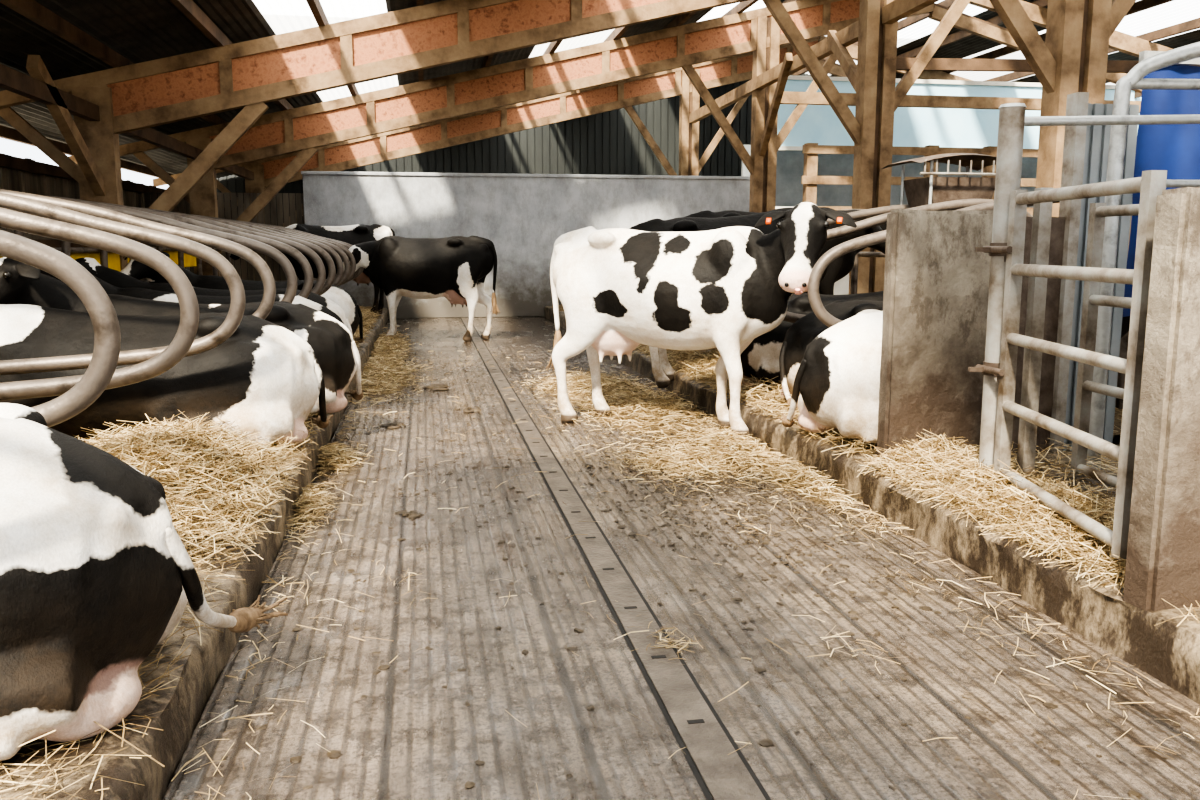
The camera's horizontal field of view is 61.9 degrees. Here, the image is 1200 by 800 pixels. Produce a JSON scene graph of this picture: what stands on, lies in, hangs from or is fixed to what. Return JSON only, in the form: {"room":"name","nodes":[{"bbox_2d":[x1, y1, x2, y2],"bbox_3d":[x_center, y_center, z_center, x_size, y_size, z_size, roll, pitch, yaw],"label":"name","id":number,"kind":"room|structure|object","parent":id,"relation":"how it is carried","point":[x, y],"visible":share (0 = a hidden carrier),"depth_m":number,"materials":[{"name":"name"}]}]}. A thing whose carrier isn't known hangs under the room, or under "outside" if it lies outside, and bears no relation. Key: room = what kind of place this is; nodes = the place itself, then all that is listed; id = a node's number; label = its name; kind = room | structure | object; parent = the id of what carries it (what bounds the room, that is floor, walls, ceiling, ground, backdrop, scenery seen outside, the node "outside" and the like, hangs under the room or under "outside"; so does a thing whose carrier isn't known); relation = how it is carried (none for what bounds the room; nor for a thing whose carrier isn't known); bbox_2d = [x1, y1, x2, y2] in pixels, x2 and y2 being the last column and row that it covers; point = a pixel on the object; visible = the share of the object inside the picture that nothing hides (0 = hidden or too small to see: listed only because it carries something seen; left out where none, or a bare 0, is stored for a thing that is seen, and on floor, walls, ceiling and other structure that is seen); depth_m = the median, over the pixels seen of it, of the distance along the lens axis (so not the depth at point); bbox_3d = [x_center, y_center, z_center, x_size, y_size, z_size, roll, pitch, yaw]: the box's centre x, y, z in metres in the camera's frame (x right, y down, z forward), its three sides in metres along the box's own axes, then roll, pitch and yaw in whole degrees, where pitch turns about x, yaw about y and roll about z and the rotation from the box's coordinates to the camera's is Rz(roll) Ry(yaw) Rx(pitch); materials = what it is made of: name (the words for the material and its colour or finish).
{"room":"farm building","nodes":[
{"label":"farm building","id":0,"kind":"room"},
{"bbox_2d":[0,153,224,281],"bbox_3d":[-6.976,-1.567,10.861,0.162,2.470,30.020,-2,9,-10],"label":"wall","id":1,"kind":"structure","parent":0,"point":[27,175],"depth_m":13.45,"materials":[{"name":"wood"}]},
{"bbox_2d":[144,192,304,280],"bbox_3d":[-6.791,-2.671,18.540,2.975,2.300,0.040,-2,9,-10],"label":"wall","id":2,"kind":"structure","parent":0,"point":[224,198],"depth_m":18.53,"materials":[{"name":"black metal"}]},
{"bbox_2d":[0,0,970,293],"bbox_3d":[5.281,-3.746,12.717,25.932,6.009,0.310,-2,9,-10],"label":"roof frame","id":3,"kind":"object","parent":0,"point":[251,74],"depth_m":11.23,"materials":[{"name":"brown wood"}]},
{"bbox_2d":[301,171,749,317],"bbox_3d":[-1.025,-2.922,18.987,8.840,2.660,0.260,-2,9,-10],"label":"wall","id":4,"kind":"structure","parent":0,"point":[523,216],"depth_m":18.73,"materials":[{"name":"concrete"}]},
{"bbox_2d":[153,36,972,280],"bbox_3d":[3.455,-5.346,23.036,25.932,6.009,0.310,-2,9,-10],"label":"roof frame","id":5,"kind":"object","parent":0,"point":[345,155],"depth_m":22.02,"materials":[{"name":"brown wood"}]},
{"bbox_2d":[0,0,1199,177],"bbox_3d":[5.436,-4.962,10.954,26.100,3.463,32.950,-2,9,-10],"label":"ceiling","id":6,"kind":"structure","parent":0,"point":[140,31],"depth_m":11.07,"materials":[{"name":"grey metal"}]},
{"bbox_2d":[0,0,1199,177],"bbox_3d":[5.292,-4.912,11.424,25.375,3.439,31.900,-2,9,-10],"label":"roof","id":7,"kind":"structure","parent":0,"point":[32,10],"depth_m":15.39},
{"bbox_2d":[0,0,1199,195],"bbox_3d":[3.608,-4.078,15.210,19.501,2.428,14.403,-2,9,-10],"label":"timber bracing","id":8,"kind":"object","parent":7,"relation":"attached to","point":[40,87],"visible":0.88,"depth_m":12.82,"materials":[{"name":"brown wood"}]},
{"bbox_2d":[68,0,1171,276],"bbox_3d":[4.368,-4.546,17.877,25.932,6.009,0.310,-2,9,-10],"label":"roof frame","id":9,"kind":"object","parent":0,"point":[303,129],"depth_m":16.79,"materials":[{"name":"brown wood"}]},
{"bbox_2d":[216,14,1118,279],"bbox_3d":[3.322,-6.416,27.361,28.200,7.000,0.060,-2,9,-10],"label":"wall","id":10,"kind":"structure","parent":0,"point":[609,142],"depth_m":26.59,"materials":[{"name":"black metal"}]},
{"bbox_2d":[162,317,1199,799],"bbox_3d":[-0.603,0.182,8.130,2.910,0.150,21.980,-2,9,-10],"label":"floor","id":11,"kind":"structure","parent":0,"point":[412,737],"depth_m":3.37,"materials":[{"name":"concrete"}]},
{"bbox_2d":[0,308,387,799],"bbox_3d":[-4.155,0.148,7.496,4.339,0.311,21.980,-2,9,-10],"label":"concrete curb","id":12,"kind":"object","parent":11,"relation":"on","point":[184,704],"visible":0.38,"depth_m":2.75,"materials":[{"name":"concrete"}]},
{"bbox_2d":[0,230,120,426],"bbox_3d":[-2.598,-0.037,2.863,2.315,1.500,0.074,-2,9,-10],"label":"divider","id":13,"kind":"object","parent":12,"relation":"on","point":[99,373],"visible":0.94,"depth_m":3.00,"materials":[{"name":"grey metal"}]},
{"bbox_2d":[0,251,196,281],"bbox_3d":[-5.157,-0.926,9.987,0.110,1.070,10.500,-2,9,-10],"label":"board","id":14,"kind":"object","parent":12,"relation":"on","point":[113,259],"visible":0.07,"depth_m":10.92,"materials":[{"name":"plastic"}]},
{"bbox_2d":[0,207,198,400],"bbox_3d":[-2.788,-0.203,3.934,2.315,1.500,0.074,-2,9,-10],"label":"divider","id":15,"kind":"object","parent":12,"relation":"on","point":[183,340],"visible":0.95,"depth_m":4.03,"materials":[{"name":"grey metal"}]},
{"bbox_2d":[52,247,218,252],"bbox_3d":[-4.899,-1.343,8.992,0.060,0.057,17.600,-2,9,-10],"label":"rail","id":16,"kind":"object","parent":15,"relation":"attached to","point":[73,249],"visible":0.14,"depth_m":9.75,"materials":[{"name":"grey metal"}]},
{"bbox_2d":[0,192,245,374],"bbox_3d":[-2.977,-0.368,5.005,2.315,1.500,0.074,-2,9,-10],"label":"divider","id":17,"kind":"object","parent":12,"relation":"on","point":[218,261],"visible":0.86,"depth_m":5.05,"materials":[{"name":"grey metal"}]},
{"bbox_2d":[0,189,275,319],"bbox_3d":[-3.167,-0.534,6.075,2.315,1.500,0.074,-2,9,-10],"label":"divider","id":18,"kind":"object","parent":12,"relation":"on","point":[269,285],"visible":0.52,"depth_m":6.09,"materials":[{"name":"grey metal"}]},
{"bbox_2d":[14,201,313,298],"bbox_3d":[-3.546,-0.866,8.217,2.315,1.500,0.074,-2,9,-10],"label":"divider","id":19,"kind":"object","parent":12,"relation":"on","point":[297,255],"visible":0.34,"depth_m":8.26,"materials":[{"name":"grey metal"}]},
{"bbox_2d":[42,195,297,302],"bbox_3d":[-3.356,-0.700,7.146,2.315,1.500,0.074,-2,9,-10],"label":"divider","id":20,"kind":"object","parent":12,"relation":"on","point":[255,245],"visible":0.41,"depth_m":7.17,"materials":[{"name":"grey metal"}]},
{"bbox_2d":[61,207,325,293],"bbox_3d":[-3.735,-1.032,9.288,2.315,1.500,0.074,-2,9,-10],"label":"divider","id":21,"kind":"object","parent":12,"relation":"on","point":[66,246],"visible":0.3,"depth_m":9.32,"materials":[{"name":"grey metal"}]},
{"bbox_2d":[100,211,335,295],"bbox_3d":[-3.925,-1.198,10.358,2.315,1.500,0.074,-2,9,-10],"label":"divider","id":22,"kind":"object","parent":12,"relation":"on","point":[103,254],"visible":0.27,"depth_m":10.41,"materials":[{"name":"grey metal"}]},
{"bbox_2d":[156,217,350,286],"bbox_3d":[-4.303,-1.530,12.500,2.315,1.500,0.074,-2,9,-10],"label":"divider","id":23,"kind":"object","parent":12,"relation":"on","point":[338,250],"visible":0.26,"depth_m":12.57,"materials":[{"name":"grey metal"}]},
{"bbox_2d":[161,306,371,560],"bbox_3d":[-4.289,-0.316,8.849,3.980,0.239,18.800,-2,9,-10],"label":"bedding","id":24,"kind":"object","parent":12,"relation":"on","point":[363,307],"visible":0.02,"depth_m":4.14,"materials":[{"name":"beige plant"}]},
{"bbox_2d":[0,403,287,760],"bbox_3d":[-2.277,0.279,2.426,2.791,1.032,0.994,-2,9,-10],"label":"cow","id":25,"kind":"object","parent":24,"relation":"on","point":[96,572],"visible":1,"depth_m":2.35},
{"bbox_2d":[0,304,332,447],"bbox_3d":[-2.898,-0.232,5.630,2.616,1.002,1.002,-2,9,-10],"label":"cow","id":26,"kind":"object","parent":24,"relation":"on","point":[265,375],"visible":0.66,"depth_m":5.41},
{"bbox_2d":[0,257,362,412],"bbox_3d":[-2.859,-0.429,6.710,2.448,1.062,0.938,-2,9,-13],"label":"cow","id":27,"kind":"object","parent":24,"relation":"on","point":[337,355],"visible":0.34,"depth_m":6.61},
{"bbox_2d":[0,306,381,799],"bbox_3d":[-3.837,-0.350,8.602,3.452,0.416,15.990,-2,9,-10],"label":"litter","id":28,"kind":"object","parent":24,"relation":"on","point":[152,449],"visible":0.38,"depth_m":4.22,"materials":[{"name":"beige plant"}]},
{"bbox_2d":[40,256,354,378],"bbox_3d":[-3.190,-0.608,7.721,2.528,1.104,0.939,-3,9,-16],"label":"cow","id":29,"kind":"object","parent":24,"relation":"on","point":[143,293],"visible":0.07,"depth_m":7.66},
{"bbox_2d":[75,257,352,335],"bbox_3d":[-3.549,-0.743,8.833,2.640,1.026,0.944,-1,9,-8],"label":"cow","id":30,"kind":"object","parent":24,"relation":"on","point":[116,278],"visible":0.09,"depth_m":8.65},
{"bbox_2d":[120,252,363,342],"bbox_3d":[-3.857,-1.100,10.899,2.524,1.097,0.939,-3,9,-16],"label":"cow","id":31,"kind":"object","parent":24,"relation":"on","point":[341,297],"visible":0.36,"depth_m":10.80},
{"bbox_2d":[230,224,394,314],"bbox_3d":[-4.619,-2.121,16.316,2.679,1.487,0.716,-2,9,-10],"label":"cow","id":32,"kind":"object","parent":24,"relation":"on","point":[359,233],"visible":0.23,"depth_m":16.14},
{"bbox_2d":[178,219,355,284],"bbox_3d":[-4.493,-1.696,13.571,2.315,1.500,0.074,-2,9,-10],"label":"divider","id":33,"kind":"object","parent":12,"relation":"on","point":[349,254],"visible":0.21,"depth_m":13.62,"materials":[{"name":"grey metal"}]},
{"bbox_2d":[192,214,343,285],"bbox_3d":[-4.114,-1.364,11.429,2.315,1.500,0.074,-2,9,-10],"label":"divider","id":34,"kind":"object","parent":12,"relation":"on","point":[340,268],"visible":0.23,"depth_m":11.51,"materials":[{"name":"grey metal"}]},
{"bbox_2d":[225,224,316,281],"bbox_3d":[-5.061,-2.194,16.783,2.315,1.500,0.074,-2,9,-10],"label":"divider","id":35,"kind":"object","parent":12,"relation":"on","point":[227,254],"visible":0.03,"depth_m":16.55,"materials":[{"name":"grey metal"}]},
{"bbox_2d":[196,221,360,281],"bbox_3d":[-4.683,-1.862,14.642,2.315,1.500,0.074,-2,9,-10],"label":"divider","id":36,"kind":"object","parent":12,"relation":"on","point":[198,261],"visible":0.09,"depth_m":14.58,"materials":[{"name":"grey metal"}]},
{"bbox_2d":[212,223,363,280],"bbox_3d":[-4.872,-2.028,15.712,2.315,1.500,0.074,-2,9,-10],"label":"divider","id":37,"kind":"object","parent":12,"relation":"on","point":[215,271],"visible":0.14,"depth_m":15.66,"materials":[{"name":"grey metal"}]},
{"bbox_2d":[295,343,414,525],"bbox_3d":[-2.143,-0.265,10.418,0.660,0.105,11.900,-2,9,-10],"label":"pile","id":38,"kind":"object","parent":11,"relation":"on","point":[375,385],"visible":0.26,"depth_m":6.38,"materials":[{"name":"beige plant"}]},
{"bbox_2d":[343,235,499,341],"bbox_3d":[-2.577,-1.600,14.329,2.364,1.486,0.737,2,9,10],"label":"cow","id":39,"kind":"object","parent":11,"relation":"on","point":[454,268],"visible":0.94,"depth_m":14.06},
{"bbox_2d":[461,318,770,799],"bbox_3d":[-0.650,0.116,8.070,0.156,0.018,21.900,-2,9,-10],"label":"channel","id":40,"kind":"object","parent":11,"relation":"on","point":[693,721],"visible":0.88,"depth_m":3.42,"materials":[{"name":"metal"}]},
{"bbox_2d":[171,327,1199,799],"bbox_3d":[-0.844,-0.164,9.423,3.001,0.142,15.151,-2,9,-10],"label":"litter","id":41,"kind":"object","parent":11,"relation":"on","point":[382,365],"visible":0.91,"depth_m":6.24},
{"bbox_2d":[533,378,844,505],"bbox_3d":[0.262,0.167,7.674,1.320,0.099,7.600,-2,9,-10],"label":"pile","id":42,"kind":"object","parent":11,"relation":"on","point":[552,392],"visible":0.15,"depth_m":7.39,"materials":[{"name":"beige plant"}]},
{"bbox_2d":[221,357,1179,799],"bbox_3d":[-0.439,0.254,7.154,2.775,0.054,9.982,-2,9,-10],"label":"straw","id":43,"kind":"object","parent":11,"relation":"on","point":[412,515],"visible":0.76,"depth_m":4.82,"materials":[{"name":"beige plant"}]},
{"bbox_2d":[546,202,856,437],"bbox_3d":[0.630,-0.586,7.290,2.441,1.645,0.757,6,11,36],"label":"cow","id":44,"kind":"object","parent":11,"relation":"on","point":[619,290],"visible":0.98,"depth_m":7.05},
{"bbox_2d":[544,306,1199,703],"bbox_3d":[9.765,-0.224,9.902,18.178,0.310,21.980,-2,9,-10],"label":"concrete curb","id":45,"kind":"object","parent":11,"relation":"on","point":[1166,651],"visible":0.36,"depth_m":4.04,"materials":[{"name":"concrete"}]},
{"bbox_2d":[629,207,885,387],"bbox_3d":[1.484,-0.946,9.126,2.638,1.598,0.697,-2,9,-10],"label":"cow","id":46,"kind":"object","parent":45,"relation":"on","point":[662,371],"visible":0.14,"depth_m":8.86},
{"bbox_2d":[552,304,1122,454],"bbox_3d":[2.276,-0.821,12.552,4.200,0.102,13.700,-2,9,-10],"label":"bedding","id":47,"kind":"object","parent":45,"relation":"on","point":[1118,414],"visible":0.02,"depth_m":6.53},
{"bbox_2d":[685,207,886,353],"bbox_3d":[2.035,-1.213,10.313,2.650,1.529,0.696,-2,9,-10],"label":"cow","id":48,"kind":"object","parent":47,"relation":"on","point":[840,267],"visible":0.09,"depth_m":10.12},
{"bbox_2d":[740,291,883,389],"bbox_3d":[2.338,-0.642,8.177,2.652,1.026,0.971,-2,9,-10],"label":"cow","id":49,"kind":"object","parent":47,"relation":"on","point":[760,358],"visible":0.21,"depth_m":7.77},
{"bbox_2d":[779,300,882,409],"bbox_3d":[2.539,-0.484,7.160,2.650,1.031,0.963,-2,9,-10],"label":"cow","id":50,"kind":"object","parent":47,"relation":"on","point":[807,328],"visible":0.12,"depth_m":6.88},
{"bbox_2d":[776,310,1129,442],"bbox_3d":[2.448,-0.323,6.124,2.634,1.031,0.937,-2,9,-14],"label":"cow","id":51,"kind":"object","parent":47,"relation":"on","point":[837,378],"visible":0.34,"depth_m":5.71},
{"bbox_2d":[766,204,910,234],"bbox_3d":[2.072,-0.936,8.666,2.315,1.500,0.074,-2,9,-10],"label":"divider","id":52,"kind":"object","parent":45,"relation":"on","point":[867,213],"visible":0.06,"depth_m":8.58,"materials":[{"name":"grey metal"}]},
{"bbox_2d":[850,253,857,293],"bbox_3d":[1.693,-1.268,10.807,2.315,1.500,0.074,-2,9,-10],"label":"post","id":53,"kind":"object","parent":45,"relation":"on","point":[854,272],"visible":0.03,"depth_m":10.96,"materials":[{"name":"brown wood"}]},
{"bbox_2d":[783,199,1031,322],"bbox_3d":[2.261,-0.770,7.595,2.315,1.500,0.074,-2,9,-10],"label":"divider","id":54,"kind":"object","parent":45,"relation":"on","point":[881,219],"visible":0.16,"depth_m":7.45,"materials":[{"name":"grey metal"}]},
{"bbox_2d":[633,344,1199,642],"bbox_3d":[2.640,0.021,6.735,3.251,0.251,9.991,-2,9,-10],"label":"litter","id":55,"kind":"object","parent":45,"relation":"on","point":[928,466],"visible":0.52,"depth_m":4.50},
{"bbox_2d":[802,143,1037,215],"bbox_3d":[8.183,-3.359,19.388,9.100,3.000,0.220,-2,9,-10],"label":"railing","id":56,"kind":"object","parent":45,"relation":"on","point":[810,179],"visible":0.26,"depth_m":18.57,"materials":[{"name":"brown wood"}]},
{"bbox_2d":[877,209,992,456],"bbox_3d":[1.841,-0.337,5.421,0.640,1.366,0.132,-2,9,-10],"label":"wall","id":57,"kind":"structure","parent":45,"relation":"on","point":[936,284],"depth_m":5.34,"materials":[{"name":"grey concrete"}]},
{"bbox_2d":[882,153,996,207],"bbox_3d":[2.956,-1.125,8.567,0.920,1.900,0.720,-2,9,-10],"label":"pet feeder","id":58,"kind":"object","parent":45,"relation":"on","point":[928,190],"visible":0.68,"depth_m":8.26,"materials":[{"name":"metal"}]},
{"bbox_2d":[807,201,1131,408],"bbox_3d":[2.451,-0.604,6.524,2.315,1.500,0.074,-2,9,-10],"label":"divider","id":59,"kind":"object","parent":45,"relation":"on","point":[826,318],"visible":0.31,"depth_m":6.30,"materials":[{"name":"grey metal"}]},
{"bbox_2d":[858,252,884,256],"bbox_3d":[2.638,-1.814,12.359,0.060,0.057,13.500,-2,9,-10],"label":"rail","id":60,"kind":"object","parent":59,"relation":"attached to","point":[860,254],"visible":0.02,"depth_m":10.71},
{"bbox_2d":[968,103,1053,492],"bbox_3d":[1.851,-0.434,4.583,0.270,1.795,0.226,-2,9,-10],"label":"gate post","id":61,"kind":"object","parent":45,"relation":"on","point":[1011,115],"visible":0.77,"depth_m":4.54,"materials":[{"name":"metal"}]},
{"bbox_2d":[993,170,1166,559],"bbox_3d":[1.831,-0.191,3.941,0.065,1.310,1.220,0,9,2],"label":"gate","id":62,"kind":"object","parent":61,"relation":"attached to","point":[1151,184],"visible":0.91,"depth_m":3.69,"materials":[{"name":"grey metal"}]},
{"bbox_2d":[1011,92,1138,452],"bbox_3d":[2.550,-0.674,5.494,0.770,1.950,0.100,-2,9,-10],"label":"screen","id":63,"kind":"object","parent":45,"relation":"on","point":[1085,148],"visible":0.44,"depth_m":5.48,"materials":[{"name":"metal"}]},
{"bbox_2d":[1123,51,1199,316],"bbox_3d":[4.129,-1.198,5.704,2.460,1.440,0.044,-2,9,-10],"label":"tank","id":64,"kind":"object","parent":63,"relation":"attached to","point":[1173,148],"visible":0.32,"depth_m":5.49,"materials":[{"name":"plastic"}]},
{"bbox_2d":[1070,203,1138,487],"bbox_3d":[2.335,-0.178,4.084,0.056,1.280,1.249,-1,9,-5],"label":"gate","id":65,"kind":"object","parent":45,"relation":"on","point":[1098,212],"visible":0.56,"depth_m":4.62,"materials":[{"name":"grey metal"}]},
{"bbox_2d":[1024,42,1199,469],"bbox_3d":[3.112,-0.828,4.904,2.579,2.435,0.323,-1,9,-8],"label":"frame","id":66,"kind":"object","parent":45,"relation":"on","point":[1120,118],"visible":0.88,"depth_m":4.84,"materials":[{"name":"grey metal"}]},
{"bbox_2d":[1123,187,1199,610],"bbox_3d":[3.092,-0.016,3.391,2.760,1.354,0.152,-2,9,-10],"label":"wall","id":67,"kind":"structure","parent":45,"relation":"on","point":[1163,557],"depth_m":3.13,"materials":[{"name":"grey concrete"}]},
{"bbox_2d":[741,75,1140,294],"bbox_3d":[9.620,-4.549,22.494,13.150,4.800,1.150,-2,9,-10],"label":"wall","id":68,"kind":"structure","parent":0,"point":[913,126],"depth_m":21.45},
{"bbox_2d":[990,0,1135,216],"bbox_3d":[6.045,-3.077,8.400,25.932,6.009,0.240,-2,9,-10],"label":"roof frame","id":69,"kind":"object","parent":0,"point":[1073,56],"depth_m":7.97,"materials":[{"name":"brown wood"}]}
]}

